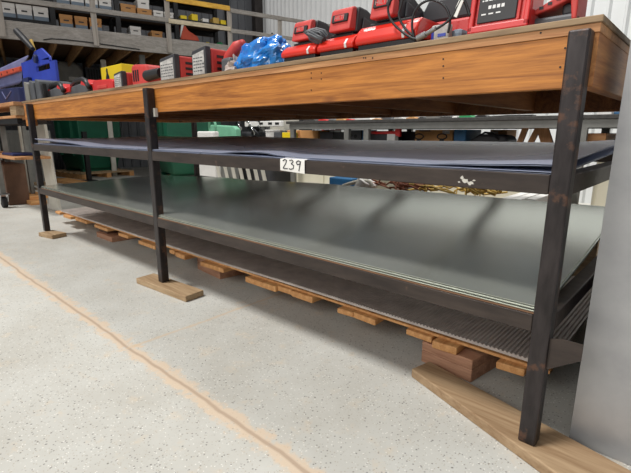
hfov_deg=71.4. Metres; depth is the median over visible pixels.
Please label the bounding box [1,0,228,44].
rack
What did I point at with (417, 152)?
metal sheet
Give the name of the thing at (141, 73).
saw
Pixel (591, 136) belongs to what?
plank
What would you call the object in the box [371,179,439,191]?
scrap
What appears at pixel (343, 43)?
charger
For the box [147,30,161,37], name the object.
storage box
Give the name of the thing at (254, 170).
strip
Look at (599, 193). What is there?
base cabinet
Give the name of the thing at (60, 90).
power tool
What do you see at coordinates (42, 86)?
charger
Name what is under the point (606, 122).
bench
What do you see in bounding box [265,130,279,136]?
bucket
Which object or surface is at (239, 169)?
strip
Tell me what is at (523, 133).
timber offcut
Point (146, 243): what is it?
batten
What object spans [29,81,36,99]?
charger
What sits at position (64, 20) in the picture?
storage box
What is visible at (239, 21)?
wall
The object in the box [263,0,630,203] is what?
wall
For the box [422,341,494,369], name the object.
wood block
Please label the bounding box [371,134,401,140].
tray
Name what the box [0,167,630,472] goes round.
floor
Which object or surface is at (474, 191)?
scrap
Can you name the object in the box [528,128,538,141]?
timber offcut
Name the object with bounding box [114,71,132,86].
pack
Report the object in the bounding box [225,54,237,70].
film wad
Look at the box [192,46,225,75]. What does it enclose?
pack
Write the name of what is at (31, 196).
timber
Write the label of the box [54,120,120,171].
bin
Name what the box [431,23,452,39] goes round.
packet
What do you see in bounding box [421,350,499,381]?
wood block
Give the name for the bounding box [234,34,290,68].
plastic bag
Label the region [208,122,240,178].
machine
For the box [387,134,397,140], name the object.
tub
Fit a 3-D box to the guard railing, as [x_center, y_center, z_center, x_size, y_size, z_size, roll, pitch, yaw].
[-4.030,-3.992,7.837,10.780,1.080,0.073,-8,16,-32]
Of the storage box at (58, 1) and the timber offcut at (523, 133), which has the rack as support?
the storage box at (58, 1)
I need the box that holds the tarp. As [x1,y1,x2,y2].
[179,25,198,40]
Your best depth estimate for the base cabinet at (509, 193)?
4.49 m
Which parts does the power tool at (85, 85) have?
handle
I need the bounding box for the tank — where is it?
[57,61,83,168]
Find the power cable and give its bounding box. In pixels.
[387,0,470,40]
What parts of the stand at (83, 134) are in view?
post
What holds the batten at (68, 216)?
attached to the batten at (476, 347)
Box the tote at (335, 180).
[329,176,357,185]
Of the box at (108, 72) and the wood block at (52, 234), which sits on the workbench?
the box at (108, 72)
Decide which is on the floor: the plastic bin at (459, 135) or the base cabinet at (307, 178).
the base cabinet at (307, 178)
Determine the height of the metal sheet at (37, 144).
0.053 m
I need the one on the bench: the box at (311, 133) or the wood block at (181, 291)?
the box at (311, 133)
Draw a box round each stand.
[81,132,97,181]
[235,120,298,179]
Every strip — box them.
[216,166,220,176]
[223,167,228,177]
[231,167,236,178]
[238,168,243,178]
[246,169,251,179]
[253,169,258,179]
[261,170,266,180]
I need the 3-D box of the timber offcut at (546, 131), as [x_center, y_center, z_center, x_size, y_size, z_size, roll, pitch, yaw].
[2.232,-0.956,4.208,0.141,0.210,0.040,12,18,41]
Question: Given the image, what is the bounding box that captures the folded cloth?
[2,152,32,155]
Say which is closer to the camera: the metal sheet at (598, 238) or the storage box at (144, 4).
the metal sheet at (598, 238)
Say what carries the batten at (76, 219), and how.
attached to the batten at (476, 347)
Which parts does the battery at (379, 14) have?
badge plate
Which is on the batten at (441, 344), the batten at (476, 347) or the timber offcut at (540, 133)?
the batten at (476, 347)
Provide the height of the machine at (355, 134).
0.174 m
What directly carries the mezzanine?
on the floor
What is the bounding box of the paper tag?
[280,157,306,173]
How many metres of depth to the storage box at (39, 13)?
8.32 m
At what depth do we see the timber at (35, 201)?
6.11 m
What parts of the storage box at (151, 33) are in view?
lid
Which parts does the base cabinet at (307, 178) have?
door, door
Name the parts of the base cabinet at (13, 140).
door, door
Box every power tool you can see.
[48,81,69,96]
[65,77,94,94]
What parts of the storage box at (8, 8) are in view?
lid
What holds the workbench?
on the floor
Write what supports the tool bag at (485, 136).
on the bench
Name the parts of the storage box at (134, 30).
lid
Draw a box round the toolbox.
[402,132,414,140]
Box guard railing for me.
[0,0,329,52]
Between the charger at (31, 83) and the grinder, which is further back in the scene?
the charger at (31, 83)
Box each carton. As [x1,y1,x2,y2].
[1,160,29,204]
[188,14,197,20]
[209,17,218,23]
[282,132,297,137]
[415,130,453,140]
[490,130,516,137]
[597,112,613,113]
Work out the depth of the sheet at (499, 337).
2.23 m
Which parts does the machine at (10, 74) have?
lever, pivot knob, plate, peak plate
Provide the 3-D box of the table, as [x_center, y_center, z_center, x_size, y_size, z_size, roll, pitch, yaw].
[-4.095,-1.079,5.979,2.850,1.305,0.572,12,18,41]
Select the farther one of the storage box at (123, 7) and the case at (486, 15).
the storage box at (123, 7)
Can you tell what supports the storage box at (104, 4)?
on the rack
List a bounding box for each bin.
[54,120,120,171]
[157,122,220,175]
[454,130,480,140]
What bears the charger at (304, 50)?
on the workbench
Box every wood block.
[39,230,66,238]
[96,231,137,241]
[99,229,119,233]
[136,273,203,301]
[197,262,245,278]
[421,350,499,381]
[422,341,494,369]
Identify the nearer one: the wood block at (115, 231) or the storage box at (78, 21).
the wood block at (115, 231)
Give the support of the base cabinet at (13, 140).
on the floor
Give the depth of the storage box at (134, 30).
9.24 m
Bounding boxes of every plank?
[36,124,61,210]
[412,362,630,472]
[587,133,615,140]
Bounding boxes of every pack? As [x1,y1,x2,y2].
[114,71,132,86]
[160,53,192,79]
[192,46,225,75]
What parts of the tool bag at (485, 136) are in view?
carry handle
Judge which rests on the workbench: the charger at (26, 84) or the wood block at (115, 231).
the charger at (26, 84)
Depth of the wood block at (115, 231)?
4.20 m
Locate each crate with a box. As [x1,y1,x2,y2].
[197,131,220,176]
[572,240,599,275]
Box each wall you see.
[0,0,254,169]
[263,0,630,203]
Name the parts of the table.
leg, leg, leg, apron frame, leg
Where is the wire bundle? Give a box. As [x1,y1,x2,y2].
[303,27,328,43]
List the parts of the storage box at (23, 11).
lid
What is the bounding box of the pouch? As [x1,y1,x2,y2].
[452,29,466,36]
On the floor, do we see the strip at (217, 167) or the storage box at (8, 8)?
the strip at (217, 167)
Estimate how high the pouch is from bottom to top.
0.055 m
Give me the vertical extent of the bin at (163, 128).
1.551 m
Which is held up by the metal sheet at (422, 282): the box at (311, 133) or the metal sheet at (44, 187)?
the metal sheet at (44, 187)
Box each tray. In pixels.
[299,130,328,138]
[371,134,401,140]
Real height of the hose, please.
0.105 m
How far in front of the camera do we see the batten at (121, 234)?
3.76 m
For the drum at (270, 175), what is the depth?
6.58 m
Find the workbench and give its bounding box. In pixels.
[22,14,630,445]
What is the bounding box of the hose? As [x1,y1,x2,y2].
[342,179,373,187]
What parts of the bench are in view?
leg, bracket, leg, leg, ring handle, ring handle, apron rail, leg, leg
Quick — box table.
[0,101,51,207]
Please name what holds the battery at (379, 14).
on the charger at (383, 34)
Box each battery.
[292,19,334,42]
[329,6,376,34]
[370,0,423,22]
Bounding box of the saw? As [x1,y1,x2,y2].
[132,64,160,84]
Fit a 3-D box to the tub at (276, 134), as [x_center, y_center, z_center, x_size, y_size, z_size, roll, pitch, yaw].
[-0.540,-1.481,6.545,0.239,0.148,0.150,12,18,41]
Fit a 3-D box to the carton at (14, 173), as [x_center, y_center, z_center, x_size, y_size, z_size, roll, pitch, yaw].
[-4.569,-0.812,6.463,1.200,0.560,0.260,12,18,41]
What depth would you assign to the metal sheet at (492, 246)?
2.21 m
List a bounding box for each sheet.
[34,136,614,164]
[35,142,613,172]
[36,139,612,165]
[37,144,612,173]
[41,186,600,307]
[41,187,599,310]
[42,188,533,313]
[44,175,604,305]
[44,187,533,308]
[44,188,533,311]
[61,207,592,361]
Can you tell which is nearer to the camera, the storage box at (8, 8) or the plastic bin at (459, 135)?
the plastic bin at (459, 135)
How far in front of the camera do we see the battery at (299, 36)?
1.89 m
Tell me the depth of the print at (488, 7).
1.32 m
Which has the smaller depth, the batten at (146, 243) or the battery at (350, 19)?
the battery at (350, 19)
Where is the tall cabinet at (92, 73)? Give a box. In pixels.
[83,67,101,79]
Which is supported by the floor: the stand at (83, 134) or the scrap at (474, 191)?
the stand at (83, 134)
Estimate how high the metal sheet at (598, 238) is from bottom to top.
0.148 m
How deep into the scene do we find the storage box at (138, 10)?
9.25 m
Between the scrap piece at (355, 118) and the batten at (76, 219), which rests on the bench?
the scrap piece at (355, 118)
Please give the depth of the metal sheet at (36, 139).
1.55 m
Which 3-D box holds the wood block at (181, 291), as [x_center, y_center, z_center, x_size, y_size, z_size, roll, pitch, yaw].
[-0.945,0.323,2.827,0.548,0.038,0.136,10,17,37]
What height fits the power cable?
0.165 m
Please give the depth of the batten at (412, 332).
1.92 m
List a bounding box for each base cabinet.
[0,130,56,181]
[297,173,397,189]
[427,166,583,202]
[591,162,608,205]
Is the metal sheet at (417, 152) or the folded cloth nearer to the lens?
the metal sheet at (417, 152)
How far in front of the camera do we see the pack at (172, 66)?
2.56 m
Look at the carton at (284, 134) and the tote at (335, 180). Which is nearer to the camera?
the tote at (335, 180)
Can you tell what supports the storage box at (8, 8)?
on the rack
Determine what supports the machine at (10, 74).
on the table
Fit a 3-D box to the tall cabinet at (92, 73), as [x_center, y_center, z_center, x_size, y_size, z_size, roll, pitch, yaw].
[-5.620,-2.973,11.292,0.340,2.541,0.700,-8,16,-32]
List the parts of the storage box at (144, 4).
lid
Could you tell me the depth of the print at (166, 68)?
2.57 m
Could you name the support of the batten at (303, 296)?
attached to the batten at (476, 347)
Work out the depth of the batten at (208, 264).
2.89 m
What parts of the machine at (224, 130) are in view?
loop frame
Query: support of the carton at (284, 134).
on the bench
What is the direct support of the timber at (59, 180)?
on the floor
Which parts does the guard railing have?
post, rail, post, post, rail, rail, post, rail, rail, post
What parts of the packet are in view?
printed panel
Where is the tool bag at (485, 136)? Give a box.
[470,131,516,141]
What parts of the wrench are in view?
handle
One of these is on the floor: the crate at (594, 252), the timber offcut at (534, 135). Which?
the crate at (594, 252)
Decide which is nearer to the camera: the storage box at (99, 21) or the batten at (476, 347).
the batten at (476, 347)
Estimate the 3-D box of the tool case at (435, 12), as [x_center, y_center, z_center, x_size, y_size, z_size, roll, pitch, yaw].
[0.523,-0.799,1.689,0.226,0.199,0.160,12,18,41]
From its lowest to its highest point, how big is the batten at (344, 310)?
0.026 m
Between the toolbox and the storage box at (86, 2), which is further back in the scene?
the storage box at (86, 2)
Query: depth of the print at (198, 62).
2.36 m
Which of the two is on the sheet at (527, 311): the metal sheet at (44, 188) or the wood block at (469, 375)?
the metal sheet at (44, 188)
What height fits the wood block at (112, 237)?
0.050 m
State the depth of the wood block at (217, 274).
3.08 m
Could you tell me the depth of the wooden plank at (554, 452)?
1.45 m
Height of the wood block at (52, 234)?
0.038 m
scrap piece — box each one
[355,118,374,119]
[489,115,535,116]
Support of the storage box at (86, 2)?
on the rack
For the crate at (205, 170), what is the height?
1.004 m
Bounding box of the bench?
[286,114,618,203]
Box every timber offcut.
[517,128,528,141]
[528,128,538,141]
[537,128,545,141]
[542,128,553,142]
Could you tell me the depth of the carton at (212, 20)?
10.10 m
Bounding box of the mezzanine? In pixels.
[0,20,264,175]
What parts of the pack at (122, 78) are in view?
label plate, frame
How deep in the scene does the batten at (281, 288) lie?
2.48 m
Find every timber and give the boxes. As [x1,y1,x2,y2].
[26,199,46,204]
[29,191,47,199]
[56,178,87,183]
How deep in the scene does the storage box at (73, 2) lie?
8.60 m
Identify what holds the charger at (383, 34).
on the workbench
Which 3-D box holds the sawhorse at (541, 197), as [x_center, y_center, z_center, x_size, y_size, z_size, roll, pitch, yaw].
[1.853,-0.087,3.487,0.062,0.542,1.100,12,18,41]
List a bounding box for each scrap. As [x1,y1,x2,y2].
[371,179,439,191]
[408,183,507,195]
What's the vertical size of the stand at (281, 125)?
1.260 m
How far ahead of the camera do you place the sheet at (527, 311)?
1.75 m
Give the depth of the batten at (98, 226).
4.05 m
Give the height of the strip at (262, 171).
0.820 m
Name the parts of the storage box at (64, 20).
lid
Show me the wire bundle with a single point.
(312, 33)
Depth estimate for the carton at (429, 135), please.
4.91 m
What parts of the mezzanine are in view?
support post, support post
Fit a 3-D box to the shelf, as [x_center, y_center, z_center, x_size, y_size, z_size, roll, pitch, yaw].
[-4.276,-1.125,6.032,2.500,0.030,0.380,12,18,41]
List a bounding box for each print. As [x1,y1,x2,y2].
[161,63,172,76]
[193,57,203,71]
[481,0,504,15]
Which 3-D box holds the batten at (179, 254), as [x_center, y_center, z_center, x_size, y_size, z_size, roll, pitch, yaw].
[-0.584,0.050,3.560,0.134,0.034,1.128,13,18,43]
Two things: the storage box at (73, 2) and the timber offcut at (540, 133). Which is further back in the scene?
the storage box at (73, 2)
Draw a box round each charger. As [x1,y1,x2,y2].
[24,82,30,100]
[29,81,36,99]
[35,79,70,98]
[281,41,319,61]
[317,32,357,56]
[355,16,440,50]
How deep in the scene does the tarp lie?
9.78 m
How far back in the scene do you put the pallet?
9.88 m
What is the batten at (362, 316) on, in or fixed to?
attached to the batten at (476, 347)
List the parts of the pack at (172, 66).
label plate, frame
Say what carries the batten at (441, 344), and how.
on the wood block at (470, 358)
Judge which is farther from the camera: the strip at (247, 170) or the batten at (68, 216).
the strip at (247, 170)
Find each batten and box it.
[55,210,65,214]
[63,212,552,373]
[63,214,77,218]
[75,218,92,223]
[94,224,114,231]
[118,232,135,238]
[138,239,155,249]
[169,249,178,254]
[175,251,195,259]
[200,260,233,272]
[245,275,278,291]
[278,285,293,294]
[291,290,321,302]
[337,306,355,316]
[353,310,384,324]
[406,328,436,342]
[432,337,465,354]
[496,358,526,375]
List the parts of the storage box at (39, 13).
lid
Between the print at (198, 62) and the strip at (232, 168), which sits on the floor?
the strip at (232, 168)
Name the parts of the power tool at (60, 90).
handle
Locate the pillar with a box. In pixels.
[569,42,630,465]
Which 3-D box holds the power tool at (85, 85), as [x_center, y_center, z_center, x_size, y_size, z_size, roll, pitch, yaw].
[-1.916,-1.240,3.651,0.582,0.147,0.190,12,18,41]
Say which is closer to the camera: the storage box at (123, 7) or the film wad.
the film wad
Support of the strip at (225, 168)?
on the floor
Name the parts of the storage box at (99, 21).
lid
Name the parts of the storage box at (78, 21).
lid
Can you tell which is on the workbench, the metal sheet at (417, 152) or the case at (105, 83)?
the case at (105, 83)
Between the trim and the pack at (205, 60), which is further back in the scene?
the trim
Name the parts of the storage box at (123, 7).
lid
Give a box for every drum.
[254,170,290,181]
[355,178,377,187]
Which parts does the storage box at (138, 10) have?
lid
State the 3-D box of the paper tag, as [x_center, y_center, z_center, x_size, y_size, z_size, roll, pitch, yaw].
[-0.088,-0.302,1.858,0.158,0.064,0.026,12,18,41]
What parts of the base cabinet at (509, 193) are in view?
door, door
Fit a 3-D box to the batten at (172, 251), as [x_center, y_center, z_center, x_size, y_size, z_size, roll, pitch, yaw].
[-0.689,0.024,3.660,0.071,0.030,1.113,12,18,42]
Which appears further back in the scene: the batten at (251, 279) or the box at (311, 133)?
the box at (311, 133)
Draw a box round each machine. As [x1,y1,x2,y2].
[0,28,59,102]
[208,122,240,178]
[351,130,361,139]
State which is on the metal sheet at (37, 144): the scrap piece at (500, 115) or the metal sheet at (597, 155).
the metal sheet at (597, 155)
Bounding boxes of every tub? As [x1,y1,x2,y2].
[274,132,287,136]
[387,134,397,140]
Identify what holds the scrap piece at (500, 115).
on the bench
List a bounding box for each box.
[2,2,15,17]
[15,4,32,19]
[32,6,48,21]
[55,0,69,3]
[58,14,72,27]
[69,0,83,5]
[73,16,87,28]
[84,0,97,7]
[87,18,101,30]
[98,0,111,9]
[101,63,132,79]
[119,3,135,12]
[126,26,140,34]
[133,0,148,8]
[136,8,151,14]
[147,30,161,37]
[151,10,162,16]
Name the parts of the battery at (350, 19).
badge plate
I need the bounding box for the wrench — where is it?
[371,129,401,136]
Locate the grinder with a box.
[221,39,245,70]
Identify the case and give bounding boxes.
[92,79,114,90]
[423,0,471,30]
[467,0,543,33]
[534,0,587,23]
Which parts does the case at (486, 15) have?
rating plate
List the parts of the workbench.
leg, rail, rail, leg, leg, rail, rail, leg, weld plate, rail, rail, rail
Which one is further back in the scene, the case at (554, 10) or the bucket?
the bucket
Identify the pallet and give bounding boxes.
[55,169,133,179]
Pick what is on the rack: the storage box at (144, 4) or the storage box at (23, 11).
the storage box at (23, 11)
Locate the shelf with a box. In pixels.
[0,151,50,159]
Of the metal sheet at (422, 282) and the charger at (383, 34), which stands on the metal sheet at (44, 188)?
the metal sheet at (422, 282)
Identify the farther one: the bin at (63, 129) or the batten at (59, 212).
the bin at (63, 129)
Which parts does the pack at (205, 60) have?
label plate, frame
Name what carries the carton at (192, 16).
on the rack
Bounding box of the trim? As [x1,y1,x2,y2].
[251,0,265,131]
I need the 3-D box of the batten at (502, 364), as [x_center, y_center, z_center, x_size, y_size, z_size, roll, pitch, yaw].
[1.118,0.408,2.049,0.102,0.030,1.129,12,18,42]
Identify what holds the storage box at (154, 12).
on the rack

